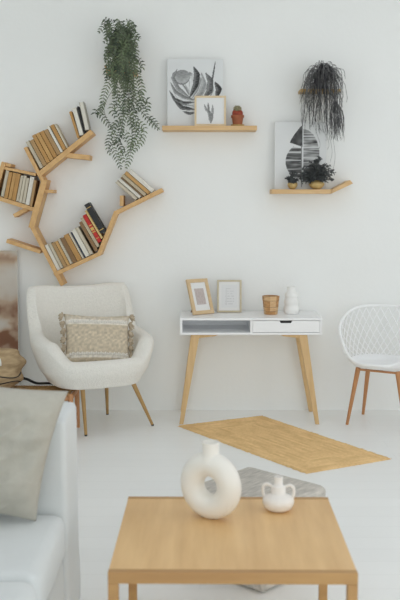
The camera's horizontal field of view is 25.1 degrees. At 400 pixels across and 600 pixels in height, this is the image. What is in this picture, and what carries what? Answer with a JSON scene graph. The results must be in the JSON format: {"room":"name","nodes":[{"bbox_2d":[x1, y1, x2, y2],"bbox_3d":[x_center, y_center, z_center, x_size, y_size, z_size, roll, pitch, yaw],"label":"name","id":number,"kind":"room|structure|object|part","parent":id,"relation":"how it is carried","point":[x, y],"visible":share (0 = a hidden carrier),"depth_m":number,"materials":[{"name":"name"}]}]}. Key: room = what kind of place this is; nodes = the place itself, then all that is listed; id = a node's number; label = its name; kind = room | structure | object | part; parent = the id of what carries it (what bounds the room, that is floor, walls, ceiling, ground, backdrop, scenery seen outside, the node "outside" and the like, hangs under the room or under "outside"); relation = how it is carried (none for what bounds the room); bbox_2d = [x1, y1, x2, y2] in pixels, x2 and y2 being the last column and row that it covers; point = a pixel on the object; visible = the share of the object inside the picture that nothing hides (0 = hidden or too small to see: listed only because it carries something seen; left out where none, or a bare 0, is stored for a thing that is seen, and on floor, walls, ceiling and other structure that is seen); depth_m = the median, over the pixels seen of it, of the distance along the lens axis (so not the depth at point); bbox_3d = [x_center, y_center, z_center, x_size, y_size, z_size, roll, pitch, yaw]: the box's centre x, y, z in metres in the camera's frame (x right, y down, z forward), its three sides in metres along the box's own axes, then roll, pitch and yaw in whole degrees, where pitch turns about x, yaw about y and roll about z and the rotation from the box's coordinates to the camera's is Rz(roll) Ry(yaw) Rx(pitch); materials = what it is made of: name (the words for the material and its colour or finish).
{"room":"living room","nodes":[
{"label":"living room","id":0,"kind":"room"},
{"bbox_2d":[0,0,399,409],"bbox_3d":[0.400,-0.921,6.619,6.000,3.700,0.120,0,6,0],"label":"wall","id":1,"kind":"structure","parent":0,"point":[216,216],"depth_m":6.57,"materials":[{"name":"paint"}]},
{"bbox_2d":[0,130,163,285],"bbox_3d":[-0.876,-0.660,6.502,1.226,1.114,0.169,0,6,0],"label":"bookshelf","id":2,"kind":"object","parent":1,"relation":"attached to","point":[37,209],"visible":1,"depth_m":6.43,"materials":[{"name":"brown wood"}]},
{"bbox_2d":[1,170,12,196],"bbox_3d":[-1.389,-0.837,6.471,0.066,0.194,0.125,0,6,0],"label":"book","id":3,"kind":"object","parent":2,"relation":"on","point":[7,171],"visible":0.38,"depth_m":6.41,"materials":[{"name":"white paper"}]},
{"bbox_2d":[4,172,12,197],"bbox_3d":[-1.365,-0.825,6.470,0.064,0.188,0.127,0,6,0],"label":"book","id":4,"kind":"object","parent":2,"relation":"on","point":[10,175],"visible":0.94,"depth_m":6.41,"materials":[{"name":"brown paper"}]},
{"bbox_2d":[8,173,16,199],"bbox_3d":[-1.338,-0.819,6.476,0.065,0.191,0.127,0,6,0],"label":"book","id":5,"kind":"object","parent":2,"relation":"on","point":[14,174],"visible":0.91,"depth_m":6.41,"materials":[{"name":"brown paper"}]},
{"bbox_2d":[12,173,23,200],"bbox_3d":[-1.310,-0.811,6.470,0.067,0.196,0.127,0,6,0],"label":"book","id":6,"kind":"object","parent":2,"relation":"on","point":[17,180],"visible":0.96,"depth_m":6.41,"materials":[{"name":"brown paper"}]},
{"bbox_2d":[16,175,23,201],"bbox_3d":[-1.285,-0.802,6.478,0.058,0.190,0.125,0,6,0],"label":"book","id":7,"kind":"object","parent":2,"relation":"on","point":[22,176],"visible":0.55,"depth_m":6.42,"materials":[{"name":"beige paper"}]},
{"bbox_2d":[19,176,29,202],"bbox_3d":[-1.264,-0.796,6.476,0.059,0.194,0.127,0,6,0],"label":"book","id":8,"kind":"object","parent":2,"relation":"on","point":[24,178],"visible":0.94,"depth_m":6.42,"materials":[{"name":"beige paper"}]},
{"bbox_2d":[22,177,29,202],"bbox_3d":[-1.242,-0.786,6.474,0.058,0.188,0.125,0,6,0],"label":"book","id":9,"kind":"object","parent":2,"relation":"on","point":[27,179],"visible":0.59,"depth_m":6.42,"materials":[{"name":"beige paper"}]},
{"bbox_2d":[25,177,36,204],"bbox_3d":[-1.214,-0.785,6.479,0.068,0.203,0.127,0,6,0],"label":"book","id":10,"kind":"object","parent":2,"relation":"on","point":[32,179],"visible":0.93,"depth_m":6.42,"materials":[{"name":"white paper"}]},
{"bbox_2d":[30,180,39,205],"bbox_3d":[-1.190,-0.769,6.475,0.054,0.187,0.127,0,6,0],"label":"book","id":11,"kind":"object","parent":2,"relation":"on","point":[36,182],"visible":0.98,"depth_m":6.42,"materials":[{"name":"brown paper"}]},
{"bbox_2d":[26,140,43,168],"bbox_3d":[-1.174,-1.039,6.450,0.123,0.202,0.125,0,6,0],"label":"book","id":12,"kind":"object","parent":2,"relation":"on","point":[30,146],"visible":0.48,"depth_m":6.39,"materials":[{"name":"white paper"}]},
{"bbox_2d":[30,139,46,166],"bbox_3d":[-1.147,-1.051,6.443,0.120,0.191,0.127,0,6,0],"label":"book","id":13,"kind":"object","parent":2,"relation":"on","point":[32,141],"visible":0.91,"depth_m":6.38,"materials":[{"name":"brown paper"}]},
{"bbox_2d":[32,134,50,163],"bbox_3d":[-1.127,-1.078,6.441,0.126,0.206,0.127,0,6,0],"label":"book","id":14,"kind":"object","parent":2,"relation":"on","point":[34,136],"visible":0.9,"depth_m":6.38,"materials":[{"name":"brown paper"}]},
{"bbox_2d":[36,132,54,160],"bbox_3d":[-1.101,-1.094,6.443,0.124,0.200,0.127,0,6,0],"label":"book","id":15,"kind":"object","parent":2,"relation":"on","point":[38,135],"visible":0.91,"depth_m":6.38,"materials":[{"name":"brown paper"}]},
{"bbox_2d":[40,130,57,157],"bbox_3d":[-1.074,-1.112,6.446,0.122,0.195,0.127,0,6,0],"label":"book","id":16,"kind":"object","parent":2,"relation":"on","point":[42,133],"visible":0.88,"depth_m":6.38,"materials":[{"name":"brown paper"}]},
{"bbox_2d":[44,129,60,154],"bbox_3d":[-1.046,-1.126,6.436,0.115,0.184,0.127,0,6,0],"label":"book","id":17,"kind":"object","parent":2,"relation":"on","point":[46,131],"visible":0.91,"depth_m":6.37,"materials":[{"name":"brown paper"}]},
{"bbox_2d":[45,244,60,270],"bbox_3d":[-1.060,-0.314,6.536,0.110,0.192,0.127,0,6,0],"label":"book","id":18,"kind":"object","parent":2,"relation":"on","point":[55,262],"visible":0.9,"depth_m":6.47,"materials":[{"name":"white paper"}]},
{"bbox_2d":[47,126,62,152],"bbox_3d":[-1.028,-1.146,6.434,0.112,0.189,0.127,0,6,0],"label":"book","id":19,"kind":"object","parent":2,"relation":"on","point":[48,127],"visible":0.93,"depth_m":6.37,"materials":[{"name":"white paper"}]},
{"bbox_2d":[48,242,63,268],"bbox_3d":[-1.036,-0.324,6.529,0.108,0.191,0.125,0,6,0],"label":"book","id":20,"kind":"object","parent":2,"relation":"on","point":[49,244],"visible":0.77,"depth_m":6.47,"materials":[{"name":"beige paper"}]},
{"bbox_2d":[50,124,66,150],"bbox_3d":[-1.004,-1.159,6.438,0.111,0.185,0.127,0,6,0],"label":"book","id":21,"kind":"object","parent":2,"relation":"on","point":[53,127],"visible":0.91,"depth_m":6.38,"materials":[{"name":"brown paper"}]},
{"bbox_2d":[52,242,66,266],"bbox_3d":[-1.011,-0.331,6.525,0.109,0.185,0.127,0,6,0],"label":"book","id":22,"kind":"object","parent":2,"relation":"on","point":[61,258],"visible":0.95,"depth_m":6.46,"materials":[{"name":"brown paper"}]},
{"bbox_2d":[54,124,68,147],"bbox_3d":[-0.984,-1.170,6.441,0.096,0.173,0.127,0,6,0],"label":"book","id":23,"kind":"object","parent":2,"relation":"on","point":[63,138],"visible":0.93,"depth_m":6.38,"materials":[{"name":"white paper"}]},
{"bbox_2d":[55,241,69,265],"bbox_3d":[-0.988,-0.342,6.524,0.106,0.182,0.127,0,6,0],"label":"book","id":24,"kind":"object","parent":2,"relation":"on","point":[56,242],"visible":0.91,"depth_m":6.46,"materials":[{"name":"brown paper"}]},
{"bbox_2d":[57,237,72,264],"bbox_3d":[-0.970,-0.356,6.525,0.109,0.191,0.125,0,6,0],"label":"book","id":25,"kind":"object","parent":2,"relation":"on","point":[59,239],"visible":0.7,"depth_m":6.47,"materials":[{"name":"beige paper"}]},
{"bbox_2d":[61,237,76,262],"bbox_3d":[-0.943,-0.365,6.529,0.119,0.190,0.127,0,6,0],"label":"book","id":26,"kind":"object","parent":2,"relation":"on","point":[68,249],"visible":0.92,"depth_m":6.47,"materials":[{"name":"brown paper"}]},
{"bbox_2d":[64,233,81,260],"bbox_3d":[-0.913,-0.384,6.519,0.129,0.201,0.127,0,6,0],"label":"book","id":27,"kind":"object","parent":2,"relation":"on","point":[67,237],"visible":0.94,"depth_m":6.46,"materials":[{"name":"brown paper"}]},
{"bbox_2d":[69,111,80,138],"bbox_3d":[-0.888,-1.246,6.428,0.073,0.191,0.127,0,6,0],"label":"book","id":28,"kind":"object","parent":2,"relation":"on","point":[70,112],"visible":0.92,"depth_m":6.37,"materials":[{"name":"brown paper"}]},
{"bbox_2d":[69,232,83,258],"bbox_3d":[-0.887,-0.396,6.523,0.110,0.191,0.127,0,6,0],"label":"book","id":29,"kind":"object","parent":2,"relation":"on","point":[70,234],"visible":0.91,"depth_m":6.46,"materials":[{"name":"white paper"}]},
{"bbox_2d":[72,107,83,136],"bbox_3d":[-0.864,-1.269,6.423,0.079,0.199,0.127,0,6,0],"label":"book","id":30,"kind":"object","parent":2,"relation":"on","point":[75,110],"visible":0.94,"depth_m":6.36,"materials":[{"name":"white paper"}]},
{"bbox_2d":[71,232,85,257],"bbox_3d":[-0.875,-0.401,6.523,0.104,0.187,0.127,0,6,0],"label":"book","id":31,"kind":"object","parent":2,"relation":"on","point":[71,232],"visible":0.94,"depth_m":6.46,"materials":[{"name":"black paper"}]},
{"bbox_2d":[71,229,89,256],"bbox_3d":[-0.857,-0.416,6.519,0.131,0.208,0.125,0,6,0],"label":"book","id":32,"kind":"object","parent":2,"relation":"on","point":[75,233],"visible":0.86,"depth_m":6.46,"materials":[{"name":"white paper"}]},
{"bbox_2d":[77,106,86,133],"bbox_3d":[-0.840,-1.281,6.428,0.058,0.191,0.127,0,6,0],"label":"book","id":33,"kind":"object","parent":2,"relation":"on","point":[78,107],"visible":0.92,"depth_m":6.37,"materials":[{"name":"black paper"}]},
{"bbox_2d":[75,226,94,254],"bbox_3d":[-0.830,-0.430,6.520,0.128,0.208,0.125,0,6,0],"label":"book","id":34,"kind":"object","parent":2,"relation":"on","point":[80,231],"visible":0.98,"depth_m":6.47,"materials":[{"name":"white paper"}]},
{"bbox_2d":[79,102,90,131],"bbox_3d":[-0.818,-1.305,6.415,0.072,0.203,0.125,0,6,0],"label":"book","id":35,"kind":"object","parent":2,"relation":"on","point":[83,108],"visible":0.86,"depth_m":6.36,"materials":[{"name":"white paper"}]},
{"bbox_2d":[79,221,98,251],"bbox_3d":[-0.799,-0.462,6.509,0.135,0.219,0.127,0,6,0],"label":"book","id":36,"kind":"object","parent":2,"relation":"on","point":[91,241],"visible":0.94,"depth_m":6.45,"materials":[{"name":"brown paper"}]},
{"bbox_2d":[81,217,100,246],"bbox_3d":[-0.788,-0.491,6.506,0.136,0.217,0.127,0,6,0],"label":"book","id":37,"kind":"object","parent":2,"relation":"on","point":[97,244],"visible":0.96,"depth_m":6.45,"materials":[{"name":"beige paper"}]},
{"bbox_2d":[83,214,102,242],"bbox_3d":[-0.772,-0.518,6.504,0.135,0.207,0.128,0,6,0],"label":"book","id":38,"kind":"object","parent":2,"relation":"on","point":[85,216],"visible":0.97,"depth_m":6.44,"materials":[{"name":"red paper"}]},
{"bbox_2d":[85,210,103,238],"bbox_3d":[-0.760,-0.547,6.507,0.129,0.207,0.127,0,6,0],"label":"book","id":39,"kind":"object","parent":2,"relation":"on","point":[86,211],"visible":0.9,"depth_m":6.45,"materials":[{"name":"brown paper"}]},
{"bbox_2d":[84,202,106,233],"bbox_3d":[-0.751,-0.592,6.499,0.151,0.224,0.128,0,6,0],"label":"book","id":40,"kind":"object","parent":2,"relation":"on","point":[89,206],"visible":0.97,"depth_m":6.44,"materials":[{"name":"black paper"}]},
{"bbox_2d":[115,180,138,199],"bbox_3d":[-0.524,-0.789,6.477,0.162,0.145,0.125,0,6,0],"label":"book","id":41,"kind":"object","parent":2,"relation":"on","point":[119,183],"visible":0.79,"depth_m":6.42,"materials":[{"name":"beige paper"}]},
{"bbox_2d":[118,178,141,198],"bbox_3d":[-0.501,-0.804,6.478,0.166,0.148,0.125,0,6,0],"label":"book","id":42,"kind":"object","parent":2,"relation":"on","point":[121,180],"visible":0.8,"depth_m":6.42,"materials":[{"name":"white paper"}]},
{"bbox_2d":[121,177,143,196],"bbox_3d":[-0.484,-0.812,6.475,0.162,0.142,0.127,0,6,0],"label":"book","id":43,"kind":"object","parent":2,"relation":"on","point":[121,177],"visible":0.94,"depth_m":6.42,"materials":[{"name":"brown paper"}]},
{"bbox_2d":[121,174,146,195],"bbox_3d":[-0.471,-0.825,6.471,0.178,0.159,0.127,0,6,0],"label":"book","id":44,"kind":"object","parent":2,"relation":"on","point":[124,176],"visible":0.98,"depth_m":6.41,"materials":[{"name":"brown paper"}]},
{"bbox_2d":[124,171,149,193],"bbox_3d":[-0.448,-0.841,6.476,0.184,0.165,0.127,0,6,0],"label":"book","id":45,"kind":"object","parent":2,"relation":"on","point":[126,173],"visible":0.98,"depth_m":6.41,"materials":[{"name":"brown paper"}]},
{"bbox_2d":[128,169,154,191],"bbox_3d":[-0.419,-0.856,6.473,0.187,0.168,0.127,0,6,0],"label":"book","id":46,"kind":"object","parent":2,"relation":"on","point":[135,175],"visible":0.97,"depth_m":6.41,"materials":[{"name":"white paper"}]},
{"bbox_2d":[162,126,256,131],"bbox_3d":[0.067,-1.223,6.433,0.670,0.033,0.179,0,6,0],"label":"wall shelf","id":47,"kind":"object","parent":1,"relation":"attached to","point":[164,128],"visible":1,"depth_m":6.34,"materials":[{"name":"brown wood"}]},
{"bbox_2d":[167,59,222,125],"bbox_3d":[-0.035,-1.480,6.430,0.398,0.479,0.052,0,6,0],"label":"picture","id":48,"kind":"object","parent":47,"relation":"on","point":[187,79],"visible":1,"depth_m":6.42,"materials":[{"name":"white paper"}]},
{"bbox_2d":[195,96,225,125],"bbox_3d":[0.073,-1.340,6.380,0.223,0.212,0.030,0,6,0],"label":"picture frame","id":49,"kind":"object","parent":47,"relation":"on","point":[209,110],"visible":1,"depth_m":6.38,"materials":[{"name":"white paper"}]},
{"bbox_2d":[231,105,243,125],"bbox_3d":[0.268,-1.314,6.413,0.098,0.152,0.098,0,6,0],"label":"potted cactus","id":50,"kind":"object","parent":47,"relation":"on","point":[237,116],"visible":0.98,"depth_m":6.39,"materials":[{"name":"ceramic"}]},
{"bbox_3d":[0.267,-1.359,6.408,0.058,0.048,0.055,0,6,0],"label":"crown","id":51,"kind":"part","parent":50,"relation":"part of","materials":[{"name":"green plant"}]},
{"bbox_2d":[231,115,243,123],"bbox_3d":[0.268,-1.282,6.417,0.094,0.068,0.094,0,6,0],"label":"pot","id":52,"kind":"object","parent":50,"relation":"attached to","point":[236,119],"depth_m":6.39,"materials":[{"name":"ceramic"}]},
{"bbox_2d":[270,180,352,193],"bbox_3d":[0.797,-0.813,6.479,0.578,0.096,0.179,0,6,0],"label":"wall shelf","id":53,"kind":"object","parent":1,"relation":"attached to","point":[348,182],"visible":1,"depth_m":6.39,"materials":[{"name":"brown wood"}]},
{"bbox_2d":[285,170,298,188],"bbox_3d":[0.650,-0.858,6.404,0.102,0.138,0.095,0,6,0],"label":"potted plant","id":54,"kind":"object","parent":53,"relation":"on","point":[292,182],"visible":1,"depth_m":6.39,"materials":[{"name":"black plant"}]},
{"bbox_3d":[0.660,-0.820,6.421,0.072,0.058,0.072,0,6,0],"label":"pot","id":55,"kind":"part","parent":54,"relation":"part of","materials":[{"name":"gold metal"}]},
{"bbox_2d":[274,122,325,188],"bbox_3d":[0.722,-1.038,6.480,0.372,0.482,0.052,0,6,0],"label":"picture","id":56,"kind":"object","parent":53,"relation":"on","point":[293,148],"visible":0.84,"depth_m":6.47,"materials":[{"name":"white paper"}]},
{"bbox_2d":[298,156,335,188],"bbox_3d":[0.834,-0.905,6.395,0.278,0.233,0.144,0,6,-3],"label":"potted plant","id":57,"kind":"object","parent":53,"relation":"on","point":[316,177],"visible":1,"depth_m":6.37,"materials":[{"name":"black plant"}]},
{"bbox_3d":[0.832,-0.822,6.420,0.112,0.062,0.112,0,6,0],"label":"pot","id":58,"kind":"part","parent":57,"relation":"part of","materials":[{"name":"gold metal"}]},
{"bbox_2d":[298,89,339,93],"bbox_3d":[0.848,-1.486,6.414,0.282,0.020,0.159,0,6,0],"label":"wall shelf","id":59,"kind":"object","parent":1,"relation":"attached to","point":[300,90],"visible":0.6,"depth_m":6.34,"materials":[{"name":"brown wood"}]},
{"bbox_2d":[300,60,347,168],"bbox_3d":[0.865,-1.299,6.350,0.342,0.773,0.242,0,6,0],"label":"plant","id":60,"kind":"object","parent":59,"relation":"on","point":[324,76],"visible":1,"depth_m":6.29,"materials":[{"name":"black plant"}]},
{"bbox_3d":[-0.558,-1.623,6.378,0.224,0.052,0.199,0,6,0],"label":"wall shelf","id":61,"kind":"object","parent":1,"relation":"attached to","visible":0},
{"bbox_2d":[91,17,159,169],"bbox_3d":[-0.528,-1.443,6.323,0.499,1.043,0.268,0,6,0],"label":"fern","id":62,"kind":"object","parent":61,"relation":"on","point":[120,47],"visible":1,"depth_m":6.28,"materials":[{"name":"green plant foliage"}]},
{"bbox_2d":[77,410,399,599],"bbox_3d":[0.400,1.506,1.135,5.800,0.100,11.320,0,6,0],"label":"floor","id":63,"kind":"structure","parent":0,"point":[121,455],"depth_m":5.03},
{"bbox_2d":[0,251,19,385],"bbox_3d":[-1.665,0.236,6.621,0.660,1.198,0.098,0,6,0],"label":"abstract painting","id":64,"kind":"object","parent":63,"relation":"on","point":[9,294],"visible":0.59,"depth_m":6.59,"materials":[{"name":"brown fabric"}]},
{"bbox_2d":[0,402,78,599],"bbox_3d":[-0.946,0.909,2.324,0.961,0.801,2.365,0,6,0],"label":"sofa","id":65,"kind":"object","parent":63,"relation":"on","point":[39,559],"visible":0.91,"depth_m":3.11,"materials":[{"name":"white fabric"}]},
{"bbox_2d":[0,583,34,599],"bbox_3d":[-0.817,0.961,2.048,0.690,0.183,1.193,0,6,0],"label":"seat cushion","id":66,"kind":"object","parent":65,"relation":"on","point":[8,591],"depth_m":2.55,"materials":[{"name":"white fabric"}]},
{"bbox_2d":[0,514,65,599],"bbox_3d":[-0.816,0.862,2.923,0.695,0.183,0.565,0,6,0],"label":"seat cushion","id":67,"kind":"object","parent":65,"relation":"on","point":[32,553],"depth_m":2.87,"materials":[{"name":"white fabric"}]},
{"bbox_2d":[0,387,67,520],"bbox_3d":[-0.737,0.497,3.058,0.579,0.515,0.214,-1,6,-5],"label":"throw pillow","id":68,"kind":"object","parent":65,"relation":"on","point":[28,418],"visible":1,"depth_m":3.01,"materials":[{"name":"grey fabric"}]},
{"bbox_2d":[12,385,79,427],"bbox_3d":[-1.226,0.750,6.072,0.787,0.302,0.339,0,6,0],"label":"side table","id":69,"kind":"object","parent":63,"relation":"on","point":[71,394],"visible":0.23,"depth_m":6.14,"materials":[{"name":"brown wood"}]},
{"bbox_2d":[0,348,52,387],"bbox_3d":[-1.274,0.444,6.030,0.616,0.312,0.313,0,6,0],"label":"canvas bag","id":70,"kind":"object","parent":69,"relation":"on","point":[12,363],"visible":0.9,"depth_m":5.94,"materials":[{"name":"beige fabric"}]},
{"bbox_3d":[-1.227,0.616,6.057,0.731,0.032,0.277,0,6,0],"label":"woven seat","id":71,"kind":"part","parent":69,"relation":"part of","materials":[{"name":"wicker"}]},
{"bbox_3d":[-0.849,0.767,5.919,0.033,0.302,0.033,0,6,0],"label":"leg","id":72,"kind":"part","parent":69,"relation":"part of","materials":[{"name":"brown wood"}]},
{"bbox_3d":[-0.849,0.629,6.058,0.030,0.032,0.280,0,6,0],"label":"rail","id":73,"kind":"part","parent":69,"relation":"part of","materials":[{"name":"brown wood"}]},
{"bbox_3d":[-0.849,0.733,6.223,0.033,0.302,0.033,0,6,0],"label":"leg","id":74,"kind":"part","parent":69,"relation":"part of","materials":[{"name":"brown wood"}]},
{"bbox_2d":[26,282,153,435],"bbox_3d":[-0.752,0.399,6.220,0.823,0.974,0.714,-3,7,-25],"label":"armchair","id":75,"kind":"object","parent":63,"relation":"on","point":[44,303],"visible":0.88,"depth_m":6.19,"materials":[{"name":"fabric"}]},
{"bbox_3d":[-0.771,0.735,5.976,0.032,0.330,0.054,5,8,39],"label":"leg","id":76,"kind":"part","parent":75,"relation":"part of","materials":[{"name":"brown wood"}]},
{"bbox_2d":[58,312,134,361],"bbox_3d":[-0.697,0.276,6.107,0.549,0.397,0.189,-2,7,-15],"label":"woven cushion","id":77,"kind":"object","parent":75,"relation":"on","point":[88,338],"visible":0.91,"depth_m":6.06,"materials":[{"name":"beige fabric"}]},
{"bbox_3d":[-0.676,0.675,6.496,0.033,0.340,0.195,-1,6,-6],"label":"leg","id":78,"kind":"part","parent":75,"relation":"part of","materials":[{"name":"brown wood"}]},
{"bbox_3d":[-0.402,0.708,6.201,0.033,0.341,0.203,6,9,42],"label":"leg","id":79,"kind":"part","parent":75,"relation":"part of","materials":[{"name":"brown wood"}]},
{"bbox_2d":[108,496,357,599],"bbox_3d":[0.103,1.009,3.092,0.757,0.450,0.700,0,6,1],"label":"coffee table","id":80,"kind":"object","parent":63,"relation":"on","point":[161,540],"visible":0.97,"depth_m":2.92,"materials":[{"name":"brown wood"}]},
{"bbox_3d":[-0.264,1.064,2.766,0.031,0.414,0.031,0,6,1],"label":"leg","id":81,"kind":"part","parent":80,"relation":"part of","materials":[{"name":"brown wood"}]},
{"bbox_3d":[-0.257,0.990,3.431,0.031,0.414,0.031,0,6,1],"label":"leg","id":82,"kind":"part","parent":80,"relation":"part of","materials":[{"name":"brown wood"}]},
{"bbox_2d":[181,439,240,519],"bbox_3d":[0.038,0.634,3.175,0.236,0.274,0.084,4,7,30],"label":"ring vase","id":83,"kind":"object","parent":80,"relation":"on","point":[209,462],"visible":1,"depth_m":3.14,"materials":[{"name":"ceramic"}]},
{"bbox_3d":[0.106,0.766,3.404,0.757,0.036,0.026,0,6,1],"label":"edge rail","id":84,"kind":"part","parent":80,"relation":"part of","materials":[{"name":"brown wood"}]},
{"bbox_3d":[0.099,0.841,2.734,0.757,0.036,0.026,0,6,1],"label":"edge rail","id":85,"kind":"part","parent":80,"relation":"part of","materials":[{"name":"brown wood"}]},
{"bbox_2d":[261,475,295,512],"bbox_3d":[0.284,0.700,3.265,0.114,0.125,0.114,-6,9,-42],"label":"vase","id":86,"kind":"object","parent":80,"relation":"on","point":[278,500],"visible":1,"depth_m":3.24,"materials":[{"name":"white ceramic"}]},
{"bbox_3d":[0.243,0.689,3.272,0.042,0.056,0.012,1,7,12],"label":"handle","id":87,"kind":"part","parent":86,"relation":"part of","materials":[{"name":"white ceramic"}]},
{"bbox_3d":[0.325,0.691,3.255,0.042,0.056,0.012,1,7,12],"label":"handle","id":88,"kind":"part","parent":86,"relation":"part of","materials":[{"name":"white ceramic"}]},
{"bbox_3d":[0.469,0.991,3.423,0.031,0.414,0.031,0,6,1],"label":"leg","id":89,"kind":"part","parent":80,"relation":"part of","materials":[{"name":"brown wood"}]},
{"bbox_3d":[0.462,1.065,2.758,0.031,0.414,0.031,0,6,1],"label":"leg","id":90,"kind":"part","parent":80,"relation":"part of","materials":[{"name":"brown wood"}]},
{"bbox_2d":[179,311,321,423],"bbox_3d":[0.353,0.478,6.485,0.996,0.750,0.418,0,6,0],"label":"desk","id":91,"kind":"object","parent":63,"relation":"on","point":[302,324],"visible":1,"depth_m":6.30,"materials":[{"name":"white paint"}]},
{"bbox_3d":[-0.074,0.519,6.646,0.156,0.632,0.055,2,7,15],"label":"leg","id":92,"kind":"part","parent":91,"relation":"part of","materials":[{"name":"brown wood"}]},
{"bbox_3d":[-0.073,0.555,6.325,0.143,0.632,0.084,0,6,0],"label":"leg","id":93,"kind":"part","parent":91,"relation":"part of","materials":[{"name":"brown wood"}]},
{"bbox_2d":[186,278,213,314],"bbox_3d":[-0.002,-0.025,6.476,0.180,0.250,0.117,-4,8,-34],"label":"picture frame","id":94,"kind":"object","parent":91,"relation":"on","point":[199,294],"visible":1,"depth_m":6.47,"materials":[{"name":"brown wood"}]},
{"bbox_2d":[194,288,205,304],"bbox_3d":[0.002,-0.026,6.470,0.080,0.120,0.001,-4,-13,-34],"label":"print","id":95,"kind":"object","parent":94,"relation":"attached to","point":[199,292],"depth_m":6.47},
{"bbox_2d":[217,280,241,311],"bbox_3d":[0.213,-0.032,6.588,0.178,0.236,0.101,0,6,0],"label":"picture frame","id":96,"kind":"object","parent":91,"relation":"on","point":[229,292],"visible":1,"depth_m":6.55,"materials":[{"name":"brown wood"}]},
{"bbox_2d":[221,285,236,307],"bbox_3d":[0.213,-0.028,6.553,0.116,0.166,0.001,0,1,0],"label":"print","id":97,"kind":"object","parent":96,"relation":"attached to","point":[228,292],"depth_m":6.55},
{"bbox_2d":[262,295,278,314],"bbox_3d":[0.508,0.035,6.464,0.115,0.132,0.115,-2,7,-14],"label":"wooden cup","id":98,"kind":"object","parent":91,"relation":"on","point":[270,302],"visible":1,"depth_m":6.42,"materials":[{"name":"brown wood"}]},
{"bbox_3d":[0.601,0.164,6.444,0.465,0.080,0.368,0,6,0],"label":"drawer","id":99,"kind":"part","parent":91,"relation":"part of","materials":[{"name":"white paint"}]},
{"bbox_2d":[284,286,298,313],"bbox_3d":[0.659,0.000,6.490,0.112,0.196,0.112,0,6,0],"label":"ribbed vase","id":100,"kind":"object","parent":91,"relation":"on","point":[291,302],"visible":1,"depth_m":6.45,"materials":[{"name":"white ceramic"}]},
{"bbox_3d":[0.765,0.519,6.646,0.161,0.632,0.054,-2,7,-15],"label":"leg","id":101,"kind":"part","parent":91,"relation":"part of","materials":[{"name":"brown wood"}]},
{"bbox_3d":[0.766,0.554,6.330,0.165,0.632,0.057,2,7,19],"label":"leg","id":102,"kind":"part","parent":91,"relation":"part of","materials":[{"name":"brown wood"}]},
{"bbox_2d":[205,467,325,591],"bbox_3d":[0.238,0.971,3.877,0.455,0.348,0.455,6,9,42],"label":"pouf","id":103,"kind":"object","parent":63,"relation":"on","point":[252,479],"visible":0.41,"depth_m":3.85,"materials":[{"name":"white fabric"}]},
{"bbox_2d":[177,415,390,473],"bbox_3d":[0.511,0.918,5.867,0.690,0.011,1.397,-4,8,-33],"label":"jute rug","id":104,"kind":"object","parent":63,"relation":"on","point":[299,449],"visible":1,"depth_m":5.79,"materials":[{"name":"beige wicker"}]},
{"bbox_2d":[338,304,399,424],"bbox_3d":[1.284,0.468,6.288,0.680,0.819,0.532,4,7,30],"label":"lattice chair","id":105,"kind":"object","parent":63,"relation":"on","point":[373,362],"visible":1,"depth_m":6.46,"materials":[{"name":"white plastic"}]},
{"bbox_3d":[1.070,0.671,6.284,0.099,0.414,0.036,3,7,26],"label":"leg","id":106,"kind":"part","parent":105,"relation":"part of","materials":[{"name":"brown wood"}]},
{"bbox_3d":[1.202,0.643,6.528,0.035,0.417,0.152,-1,6,-7],"label":"leg","id":107,"kind":"part","parent":105,"relation":"part of","materials":[{"name":"brown wood"}]},
{"bbox_3d":[1.278,0.478,6.278,0.280,0.012,0.254,4,7,30],"label":"leg frame","id":108,"kind":"part","parent":105,"relation":"part of","materials":[{"name":"brown wood"}]},
{"bbox_3d":[1.368,0.690,6.114,0.099,0.414,0.035,4,8,34],"label":"leg","id":109,"kind":"part","parent":105,"relation":"part of","materials":[{"name":"brown wood"}]}
]}

